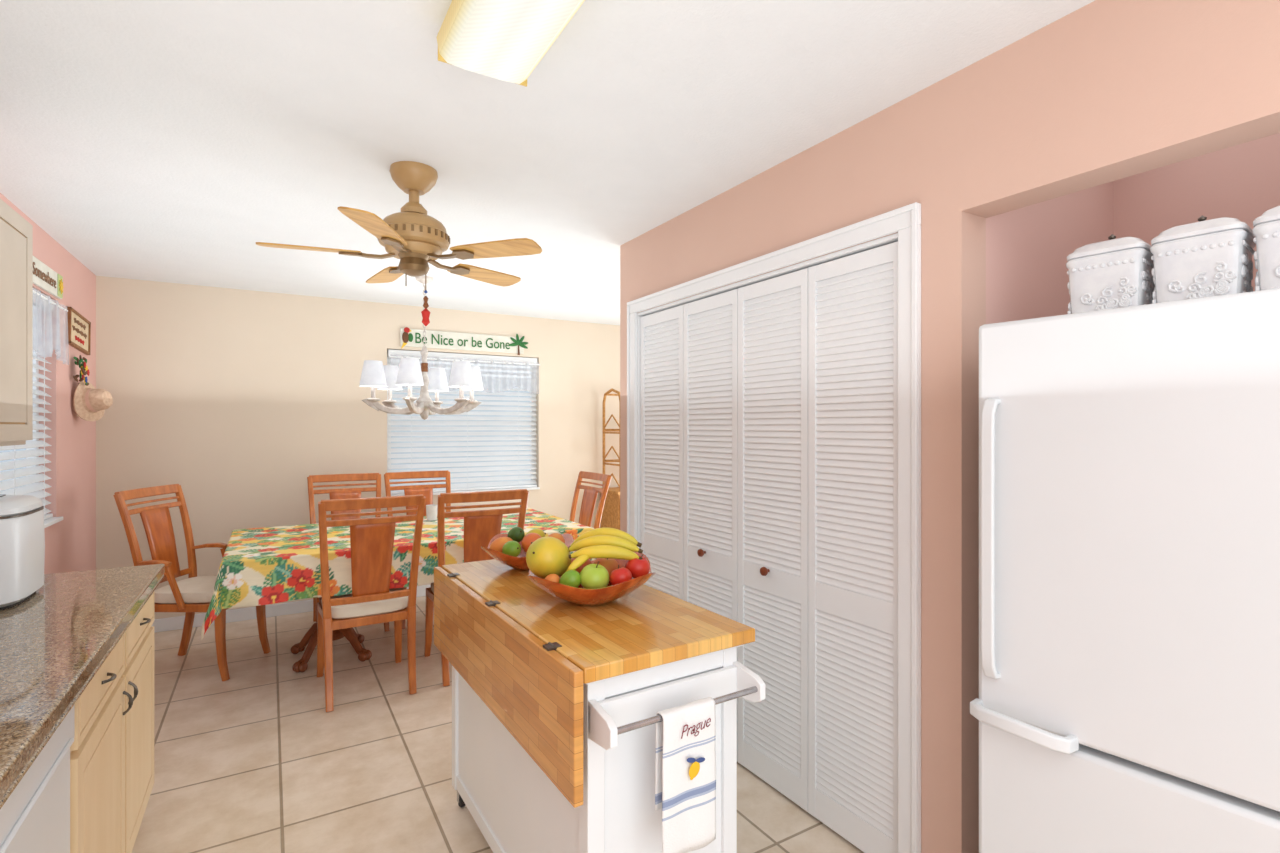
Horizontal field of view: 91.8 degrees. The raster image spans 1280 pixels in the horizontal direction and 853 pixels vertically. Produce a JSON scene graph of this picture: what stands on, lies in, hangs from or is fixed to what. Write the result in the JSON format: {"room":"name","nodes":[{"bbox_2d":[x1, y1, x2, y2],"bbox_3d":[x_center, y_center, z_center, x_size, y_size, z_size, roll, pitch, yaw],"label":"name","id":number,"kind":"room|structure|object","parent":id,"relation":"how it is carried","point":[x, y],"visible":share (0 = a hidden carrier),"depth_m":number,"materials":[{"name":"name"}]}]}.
{"room":"kitchen","nodes":[
{"label":"kitchen","id":0,"kind":"room"},
{"bbox_2d":[0,193,95,573],"bbox_3d":[-1.892,0.210,1.101,0.120,2.440,7.030,0,0,-31],"label":"wall","id":1,"kind":"structure","parent":0,"point":[70,543],"depth_m":3.58,"materials":[{"name":"pink paint"}]},
{"bbox_2d":[0,199,32,445],"bbox_3d":[-1.857,-0.312,1.472,0.320,0.745,1.230,0,0,-31],"label":"upper cabinet","id":2,"kind":"object","parent":1,"relation":"attached to","point":[16,233],"visible":1,"depth_m":1.94,"materials":[{"name":"beige paint"}]},
{"bbox_2d":[26,350,62,527],"bbox_3d":[-2.899,-0.089,2.829,0.140,1.201,1.230,0,0,-31],"label":"window","id":3,"kind":"structure","parent":1,"relation":"in","point":[48,522],"depth_m":3.30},
{"bbox_2d":[0,350,52,519],"bbox_3d":[-2.895,-0.098,2.832,0.060,1.175,1.210,0,0,-31],"label":"window blind","id":4,"kind":"object","parent":3,"relation":"attached to","point":[40,494],"visible":0.41,"depth_m":3.15,"materials":[{"name":"white plastic"}]},
{"bbox_2d":[33,288,68,364],"bbox_3d":[-2.837,-0.500,2.872,0.036,0.320,1.300,0,0,-31],"label":"window valance","id":5,"kind":"object","parent":3,"relation":"hanging from","point":[50,318],"visible":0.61,"depth_m":3.13,"materials":[{"name":"white fabric"}]},
{"bbox_2d":[33,256,63,298],"bbox_3d":[-2.921,-0.765,2.967,0.025,0.128,1.050,0,0,-31],"label":"wall sign","id":6,"kind":"object","parent":1,"relation":"attached to","point":[47,279],"visible":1,"depth_m":3.19,"materials":[{"name":"paint"}]},
{"bbox_2d":[67,306,90,354],"bbox_3d":[-3.387,-0.570,3.743,0.020,0.234,0.470,0,0,-31],"label":"wall plaque","id":7,"kind":"object","parent":1,"relation":"attached to","point":[79,327],"visible":0.98,"depth_m":3.73,"materials":[{"name":"beige wood"}]},
{"bbox_2d":[73,355,89,385],"bbox_3d":[-3.307,-0.336,3.670,0.063,0.185,0.165,0,0,-31],"label":"flower decoration","id":8,"kind":"object","parent":1,"relation":"attached to","point":[82,364],"depth_m":3.65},
{"bbox_2d":[73,380,112,420],"bbox_3d":[-3.312,-0.156,3.763,0.171,0.250,0.239,0,0,-31],"label":"sun hat","id":9,"kind":"object","parent":1,"relation":"hanging from","point":[90,403],"visible":0.98,"depth_m":3.71,"materials":[{"name":"wicker"}]},
{"bbox_2d":[0,387,529,494],"bbox_3d":[-2.248,0.455,6.985,8.700,2.050,0.100,0,0,-31],"label":"sky","id":10,"kind":"structure","parent":0,"point":[407,387],"depth_m":7.08,"materials":[{"name":"grey"}]},
{"bbox_2d":[96,276,619,618],"bbox_3d":[-1.749,0.210,5.350,4.720,2.440,0.120,0,0,-31],"label":"wall","id":11,"kind":"structure","parent":0,"point":[233,398],"depth_m":4.65,"materials":[{"name":"beige paint"}]},
{"bbox_2d":[151,584,430,632],"bbox_3d":[-1.706,1.385,5.297,4.500,0.090,0.015,0,0,-31],"label":"baseboard","id":12,"kind":"structure","parent":11,"relation":"attached to","point":[171,623],"depth_m":4.57,"materials":[{"name":"white wood"}]},
{"bbox_2d":[387,357,539,495],"bbox_3d":[-1.528,-0.029,5.458,1.320,1.221,0.140,0,0,-31],"label":"window","id":13,"kind":"structure","parent":11,"relation":"in","point":[527,488],"depth_m":5.54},
{"bbox_2d":[387,349,536,493],"bbox_3d":[-1.525,-0.037,5.454,1.300,1.195,0.061,0,0,-31],"label":"window blind","id":14,"kind":"object","parent":13,"relation":"attached to","point":[532,483],"visible":0.69,"depth_m":5.46,"materials":[{"name":"white plastic"}]},
{"bbox_2d":[389,354,539,393],"bbox_3d":[-1.486,-0.445,5.396,1.310,0.290,0.036,0,0,-31],"label":"window valance","id":15,"kind":"object","parent":13,"relation":"hanging from","point":[497,376],"visible":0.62,"depth_m":5.52,"materials":[{"name":"white fabric"}]},
{"bbox_2d":[400,327,527,354],"bbox_3d":[-1.505,-0.742,5.410,1.111,0.204,0.027,0,0,-31],"label":"wall sign","id":16,"kind":"object","parent":11,"relation":"attached to","point":[408,337],"visible":0.98,"depth_m":5.38,"materials":[{"name":"white wood"}]},
{"bbox_2d":[132,596,863,852],"bbox_3d":[0.040,1.455,2.353,4.720,0.050,7.200,0,0,-31],"label":"floor","id":17,"kind":"structure","parent":0,"point":[254,760],"depth_m":2.65,"materials":[{"name":"tile"}]},
{"bbox_2d":[0,706,73,852],"bbox_3d":[-1.329,0.994,0.933,0.615,0.872,0.605,0,0,-31],"label":"dishwasher","id":18,"kind":"object","parent":17,"relation":"on","point":[35,818],"visible":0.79,"depth_m":1.17,"materials":[{"name":"white metal"}]},
{"bbox_2d":[70,592,153,852],"bbox_3d":[-1.774,0.993,1.672,0.648,0.874,1.110,0,0,-31],"label":"base cabinet","id":19,"kind":"object","parent":17,"relation":"on","point":[112,748],"visible":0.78,"depth_m":1.71,"materials":[{"name":"beige wood"}]},
{"bbox_2d":[0,564,164,809],"bbox_3d":[-1.556,0.541,1.299,0.660,0.053,2.025,0,0,-31],"label":"countertop","id":20,"kind":"structure","parent":19,"relation":"on","point":[54,642],"depth_m":1.46,"materials":[{"name":"stone"}]},
{"bbox_2d":[0,494,44,609],"bbox_3d":[-1.950,0.360,1.794,0.306,0.308,0.346,0,0,-31],"label":"machine","id":21,"kind":"object","parent":20,"relation":"on","point":[22,532],"visible":1,"depth_m":1.78,"materials":[{"name":"white plastic"}]},
{"bbox_2d":[113,484,270,680],"bbox_3d":[-2.636,0.898,3.693,0.614,1.073,0.570,0,0,-3],"label":"dining chair","id":22,"kind":"object","parent":17,"relation":"on","point":[193,594],"visible":0.77,"depth_m":3.62,"materials":[{"name":"orange wood"}]},
{"bbox_2d":[154,576,216,603],"bbox_3d":[-2.582,0.961,3.695,0.446,0.078,0.432,0,0,-3],"label":"seat cushion","id":23,"kind":"object","parent":22,"relation":"on","point":[193,589],"depth_m":3.51,"materials":[{"name":"beige fabric"}]},
{"bbox_2d":[291,597,371,672],"bbox_3d":[-1.493,1.056,4.111,2.050,0.748,1.150,0,0,-31],"label":"dining table","id":24,"kind":"object","parent":17,"relation":"on","point":[310,638],"visible":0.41,"depth_m":3.80,"materials":[{"name":"orange wood"}]},
{"bbox_2d":[201,508,596,640],"bbox_3d":[-1.494,0.854,4.110,2.222,0.354,1.322,0,0,-31],"label":"tablecloth","id":25,"kind":"object","parent":24,"relation":"on","point":[264,565],"visible":0.57,"depth_m":3.44,"materials":[{"name":"fabric"}]},
{"bbox_2d":[426,504,437,520],"bbox_3d":[-1.499,0.621,4.463,0.080,0.110,0.080,0,0,-31],"label":"candle cup","id":26,"kind":"object","parent":25,"relation":"on","point":[431,510],"visible":0.99,"depth_m":4.43,"materials":[{"name":"white ceramic"}]},
{"bbox_2d":[307,473,389,631],"bbox_3d":[-2.099,0.898,4.473,0.508,1.073,0.614,0,0,-31],"label":"dining chair","id":27,"kind":"object","parent":17,"relation":"on","point":[346,493],"visible":0.37,"depth_m":4.66,"materials":[{"name":"orange wood"}]},
{"bbox_2d":[317,494,425,711],"bbox_3d":[-1.503,0.898,3.410,0.508,1.073,0.614,0,0,-31],"label":"dining chair","id":28,"kind":"object","parent":17,"relation":"on","point":[371,601],"visible":0.98,"depth_m":3.23,"materials":[{"name":"orange wood"}]},
{"bbox_2d":[321,588,407,618],"bbox_3d":[-1.531,0.961,3.457,0.432,0.078,0.446,0,0,-31],"label":"seat cushion","id":29,"kind":"object","parent":28,"relation":"on","point":[394,605],"depth_m":3.27,"materials":[{"name":"beige fabric"}]},
{"bbox_2d":[384,470,450,628],"bbox_3d":[-1.644,0.898,4.745,0.508,1.073,0.614,0,0,-31],"label":"dining chair","id":30,"kind":"object","parent":17,"relation":"on","point":[426,490],"visible":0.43,"depth_m":4.96,"materials":[{"name":"orange wood"}]},
{"bbox_2d":[424,489,528,685],"bbox_3d":[-1.002,0.898,3.715,0.508,1.073,0.614,0,0,-29],"label":"dining chair","id":31,"kind":"object","parent":17,"relation":"on","point":[480,526],"visible":0.47,"depth_m":3.49,"materials":[{"name":"orange wood"}]},
{"bbox_2d":[569,471,610,528],"bbox_3d":[-0.590,0.898,4.690,0.614,1.073,0.508,0,0,-31],"label":"dining chair","id":32,"kind":"object","parent":17,"relation":"on","point":[590,494],"visible":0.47,"depth_m":4.80,"materials":[{"name":"orange wood"}]},
{"bbox_2d":[434,559,764,852],"bbox_3d":[-0.223,0.978,1.964,0.530,0.905,1.262,0,0,-32],"label":"kitchen island","id":33,"kind":"object","parent":17,"relation":"on","point":[556,702],"visible":0.94,"depth_m":1.61,"materials":[{"name":"white wood"}]},
{"bbox_2d":[441,559,754,683],"bbox_3d":[-0.228,0.548,1.998,0.504,0.036,1.195,0,0,-32],"label":"island countertop","id":34,"kind":"structure","parent":33,"relation":"on","point":[646,627],"depth_m":1.66,"materials":[{"name":"brown wood"}]},
{"bbox_2d":[481,534,572,569],"bbox_3d":[-0.418,0.477,2.330,0.321,0.103,0.321,0,0,0],"label":"fruit bowl","id":35,"kind":"object","parent":34,"relation":"on","point":[519,562],"visible":0.39,"depth_m":2.23,"materials":[{"name":"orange wood"}]},
{"bbox_2d":[490,537,512,552],"bbox_3d":[-0.512,0.447,2.309,0.088,0.073,0.078,0,0,-31],"label":"mango","id":36,"kind":"object","parent":35,"relation":"in","point":[497,544],"visible":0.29,"depth_m":2.28,"materials":[{"name":"orange food"}]},
{"bbox_2d":[502,541,520,556],"bbox_3d":[-0.467,0.447,2.255,0.065,0.065,0.076,0,0,-31],"label":"mango","id":37,"kind":"object","parent":35,"relation":"in","point":[513,548],"visible":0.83,"depth_m":2.23,"materials":[{"name":"green food"}]},
{"bbox_2d":[507,527,524,542],"bbox_3d":[-0.472,0.414,2.360,0.061,0.065,0.073,0,0,-31],"label":"avocado","id":38,"kind":"object","parent":35,"relation":"in","point":[517,534],"visible":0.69,"depth_m":2.33,"materials":[{"name":"green food"}]},
{"bbox_2d":[522,533,540,552],"bbox_3d":[-0.399,0.434,2.299,0.083,0.081,0.092,0,0,-31],"label":"mango","id":39,"kind":"object","parent":35,"relation":"in","point":[529,538],"visible":0.52,"depth_m":2.27,"materials":[{"name":"orange food"}]},
{"bbox_2d":[524,528,545,536],"bbox_3d":[-0.407,0.429,2.395,0.084,0.068,0.068,0,0,-31],"label":"mango","id":40,"kind":"object","parent":35,"relation":"in","point":[540,532],"visible":0.32,"depth_m":2.38,"materials":[{"name":"yellow food"}]},
{"bbox_2d":[548,533,564,542],"bbox_3d":[-0.322,0.439,2.348,0.072,0.072,0.090,0,0,-31],"label":"mango","id":41,"kind":"object","parent":35,"relation":"in","point":[555,535],"visible":0.28,"depth_m":2.33,"materials":[{"name":"orange food"}]},
{"bbox_2d":[526,552,655,605],"bbox_3d":[-0.150,0.472,1.890,0.379,0.113,0.379,0,0,-6],"label":"fruit bowl","id":42,"kind":"object","parent":34,"relation":"on","point":[579,595],"visible":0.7,"depth_m":1.75,"materials":[{"name":"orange wood"}]},
{"bbox_2d":[526,537,570,578],"bbox_3d":[-0.275,0.400,1.887,0.147,0.131,0.132,0,0,-31],"label":"grapefruit","id":43,"kind":"object","parent":42,"relation":"in","point":[545,556],"visible":0.89,"depth_m":1.83,"materials":[{"name":"yellow food"}]},
{"bbox_2d":[545,574,559,582],"bbox_3d":[-0.254,0.450,1.800,0.046,0.044,0.046,0,0,-31],"label":"apricot","id":44,"kind":"object","parent":42,"relation":"in","point":[552,577],"visible":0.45,"depth_m":1.79,"materials":[{"name":"orange food"}]},
{"bbox_2d":[559,570,580,586],"bbox_3d":[-0.201,0.444,1.790,0.062,0.059,0.058,0,0,-31],"label":"lime","id":45,"kind":"object","parent":42,"relation":"in","point":[570,577],"visible":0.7,"depth_m":1.77,"materials":[{"name":"green food"}]},
{"bbox_2d":[567,554,588,570],"bbox_3d":[-0.173,0.405,1.827,0.099,0.059,0.026,0,0,-36],"label":"banana","id":46,"kind":"object","parent":45,"relation":"on","point":[581,559],"visible":0.7,"depth_m":1.81,"materials":[{"name":"yellow food"}]},
{"bbox_2d":[571,558,591,572],"bbox_3d":[-0.193,0.449,1.974,0.080,0.081,0.098,0,0,-31],"label":"mango","id":47,"kind":"object","parent":42,"relation":"in","point":[588,561],"visible":0.12,"depth_m":1.94,"materials":[{"name":"orange food"}]},
{"bbox_2d":[580,561,609,588],"bbox_3d":[-0.132,0.434,1.801,0.088,0.085,0.088,0,0,-31],"label":"apple","id":48,"kind":"object","parent":42,"relation":"in","point":[592,576],"visible":0.85,"depth_m":1.77,"materials":[{"name":"green food"}]},
{"bbox_2d":[593,558,618,580],"bbox_3d":[-0.110,0.448,1.976,0.090,0.087,0.090,0,0,-31],"label":"peach","id":49,"kind":"object","parent":42,"relation":"in","point":[610,564],"visible":0.48,"depth_m":1.95,"materials":[{"name":"orange food"}]},
{"bbox_2d":[610,565,631,584],"bbox_3d":[-0.055,0.436,1.800,0.066,0.065,0.065,0,0,-31],"label":"apple","id":50,"kind":"object","parent":42,"relation":"in","point":[619,575],"visible":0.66,"depth_m":1.78,"materials":[{"name":"red food"}]},
{"bbox_2d":[625,554,649,577],"bbox_3d":[-0.007,0.421,1.873,0.076,0.074,0.076,0,0,-31],"label":"apple","id":51,"kind":"object","parent":42,"relation":"in","point":[637,567],"visible":0.8,"depth_m":1.84,"materials":[{"name":"red food"}]},
{"bbox_2d":[568,545,642,559],"bbox_3d":[-0.101,0.381,1.850,0.224,0.055,0.040,0,0,-6],"label":"banana","id":52,"kind":"object","parent":51,"relation":"on","point":[596,551],"visible":0.94,"depth_m":1.84,"materials":[{"name":"yellow food"}]},
{"bbox_2d":[568,535,642,553],"bbox_3d":[-0.107,0.360,1.891,0.234,0.059,0.039,0,0,2],"label":"banana","id":53,"kind":"object","parent":51,"relation":"on","point":[598,539],"visible":0.85,"depth_m":1.88,"materials":[{"name":"yellow food"}]},
{"bbox_2d":[569,527,641,547],"bbox_3d":[-0.109,0.353,1.940,0.233,0.071,0.040,0,0,7],"label":"banana","id":54,"kind":"object","parent":53,"relation":"on","point":[598,531],"visible":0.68,"depth_m":1.93,"materials":[{"name":"yellow food"}]},
{"bbox_2d":[655,697,715,852],"bbox_3d":[0.110,0.819,1.445,0.155,0.338,0.038,0,0,-32],"label":"hand towel","id":55,"kind":"object","parent":33,"relation":"hanging from","point":[685,754],"visible":0.99,"depth_m":1.43,"materials":[{"name":"fabric"}]},
{"bbox_2d":[600,388,619,529],"bbox_3d":[-0.054,0.533,6.003,0.580,1.794,0.416,0,0,-31],"label":"shelf","id":56,"kind":"object","parent":17,"relation":"on","point":[610,518],"visible":0.23,"depth_m":5.87,"materials":[{"name":"brown wood"}]},
{"bbox_2d":[970,288,1279,852],"bbox_3d":[1.348,0.589,1.414,0.778,1.682,0.835,0,0,-38],"label":"refrigerator","id":57,"kind":"object","parent":17,"relation":"on","point":[1128,701],"visible":1,"depth_m":1.29,"materials":[{"name":"white metal"}]},
{"bbox_2d":[1066,234,1154,313],"bbox_3d":[1.195,-0.361,1.569,0.164,0.249,0.164,0,0,-38],"label":"canister","id":58,"kind":"object","parent":57,"relation":"on","point":[1112,273],"visible":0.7,"depth_m":1.51,"materials":[{"name":"white ceramic"}]},
{"bbox_2d":[1150,215,1255,303],"bbox_3d":[1.296,-0.361,1.429,0.164,0.249,0.164,0,0,-38],"label":"canister","id":59,"kind":"object","parent":57,"relation":"on","point":[1203,258],"visible":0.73,"depth_m":1.38,"materials":[{"name":"white ceramic"}]},
{"bbox_2d":[1252,205,1279,290],"bbox_3d":[1.397,-0.361,1.289,0.164,0.249,0.164,0,0,-38],"label":"canister","id":60,"kind":"object","parent":57,"relation":"on","point":[1266,230],"visible":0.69,"depth_m":1.29,"materials":[{"name":"white ceramic"}]},
{"bbox_2d":[0,0,1094,325],"bbox_3d":[0.040,-1.035,2.353,4.720,0.050,7.200,0,0,-31],"label":"ceiling","id":61,"kind":"structure","parent":0,"point":[150,140],"depth_m":2.05,"materials":[{"name":"paint"}]},
{"bbox_2d":[256,161,541,325],"bbox_3d":[-0.917,-0.705,2.462,1.038,0.610,1.024,0,0,-31],"label":"ceiling fan","id":62,"kind":"object","parent":61,"relation":"hanging from","point":[410,235],"visible":1,"depth_m":2.38,"materials":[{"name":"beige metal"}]},
{"bbox_2d":[359,275,483,419],"bbox_3d":[-1.462,-0.527,4.205,0.817,0.965,0.747,0,0,-31],"label":"chandelier","id":63,"kind":"object","parent":61,"relation":"hanging from","point":[464,376],"visible":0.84,"depth_m":4.08,"materials":[{"name":"white metal"}]},
{"bbox_2d":[436,0,584,86],"bbox_3d":[-0.094,-0.963,1.094,0.244,0.095,1.226,0,0,-31],"label":"ceiling light","id":64,"kind":"object","parent":61,"relation":"attached to","point":[504,40],"visible":1,"depth_m":1.46,"materials":[{"name":"white plastic"}]},
{"bbox_2d":[620,0,1279,852],"bbox_3d":[1.128,0.210,1.506,0.120,2.440,4.630,0,0,-31],"label":"wall","id":65,"kind":"structure","parent":0,"point":[1106,91],"depth_m":1.77,"materials":[{"name":"paint"}]},
{"bbox_2d":[640,305,682,599],"bbox_3d":[0.116,0.416,3.139,0.028,1.997,0.396,0,0,-31],"label":"door","id":66,"kind":"structure","parent":65,"relation":"in","point":[661,333],"depth_m":3.12,"materials":[{"name":"white wood"}]},
{"bbox_2d":[683,289,737,761],"bbox_3d":[0.305,0.416,2.786,0.064,1.997,0.397,0,0,-31],"label":"door","id":67,"kind":"structure","parent":65,"relation":"in","point":[710,324],"depth_m":2.78,"materials":[{"name":"white wood"}]},
{"bbox_2d":[738,268,807,811],"bbox_3d":[0.510,0.416,2.442,0.064,1.997,0.394,0,0,-31],"label":"door","id":68,"kind":"structure","parent":65,"relation":"in","point":[772,313],"depth_m":2.43,"materials":[{"name":"white wood"}]},
{"bbox_2d":[627,202,920,852],"bbox_3d":[0.438,0.380,2.635,0.146,2.100,1.747,0,0,-31],"label":"trim","id":69,"kind":"structure","parent":65,"relation":"attached to","point":[906,220],"depth_m":1.90,"materials":[{"name":"white wood"}]},
{"bbox_2d":[808,241,897,852],"bbox_3d":[0.730,0.416,2.110,0.028,1.997,0.394,0,0,-31],"label":"door","id":70,"kind":"structure","parent":65,"relation":"in","point":[853,299],"depth_m":2.10,"materials":[{"name":"white wood"}]},
{"bbox_2d":[986,181,1112,323],"bbox_3d":[1.331,0.210,2.063,0.800,2.440,0.100,0,0,-31],"label":"wall","id":71,"kind":"structure","parent":0,"point":[1028,248],"depth_m":1.97,"materials":[{"name":"paint"}]},
{"bbox_2d":[1113,133,1279,290],"bbox_3d":[1.550,0.210,2.573,0.100,2.440,3.230,0,0,-31],"label":"wall","id":72,"kind":"structure","parent":0,"point":[1241,182],"depth_m":2.01,"materials":[{"name":"paint"}]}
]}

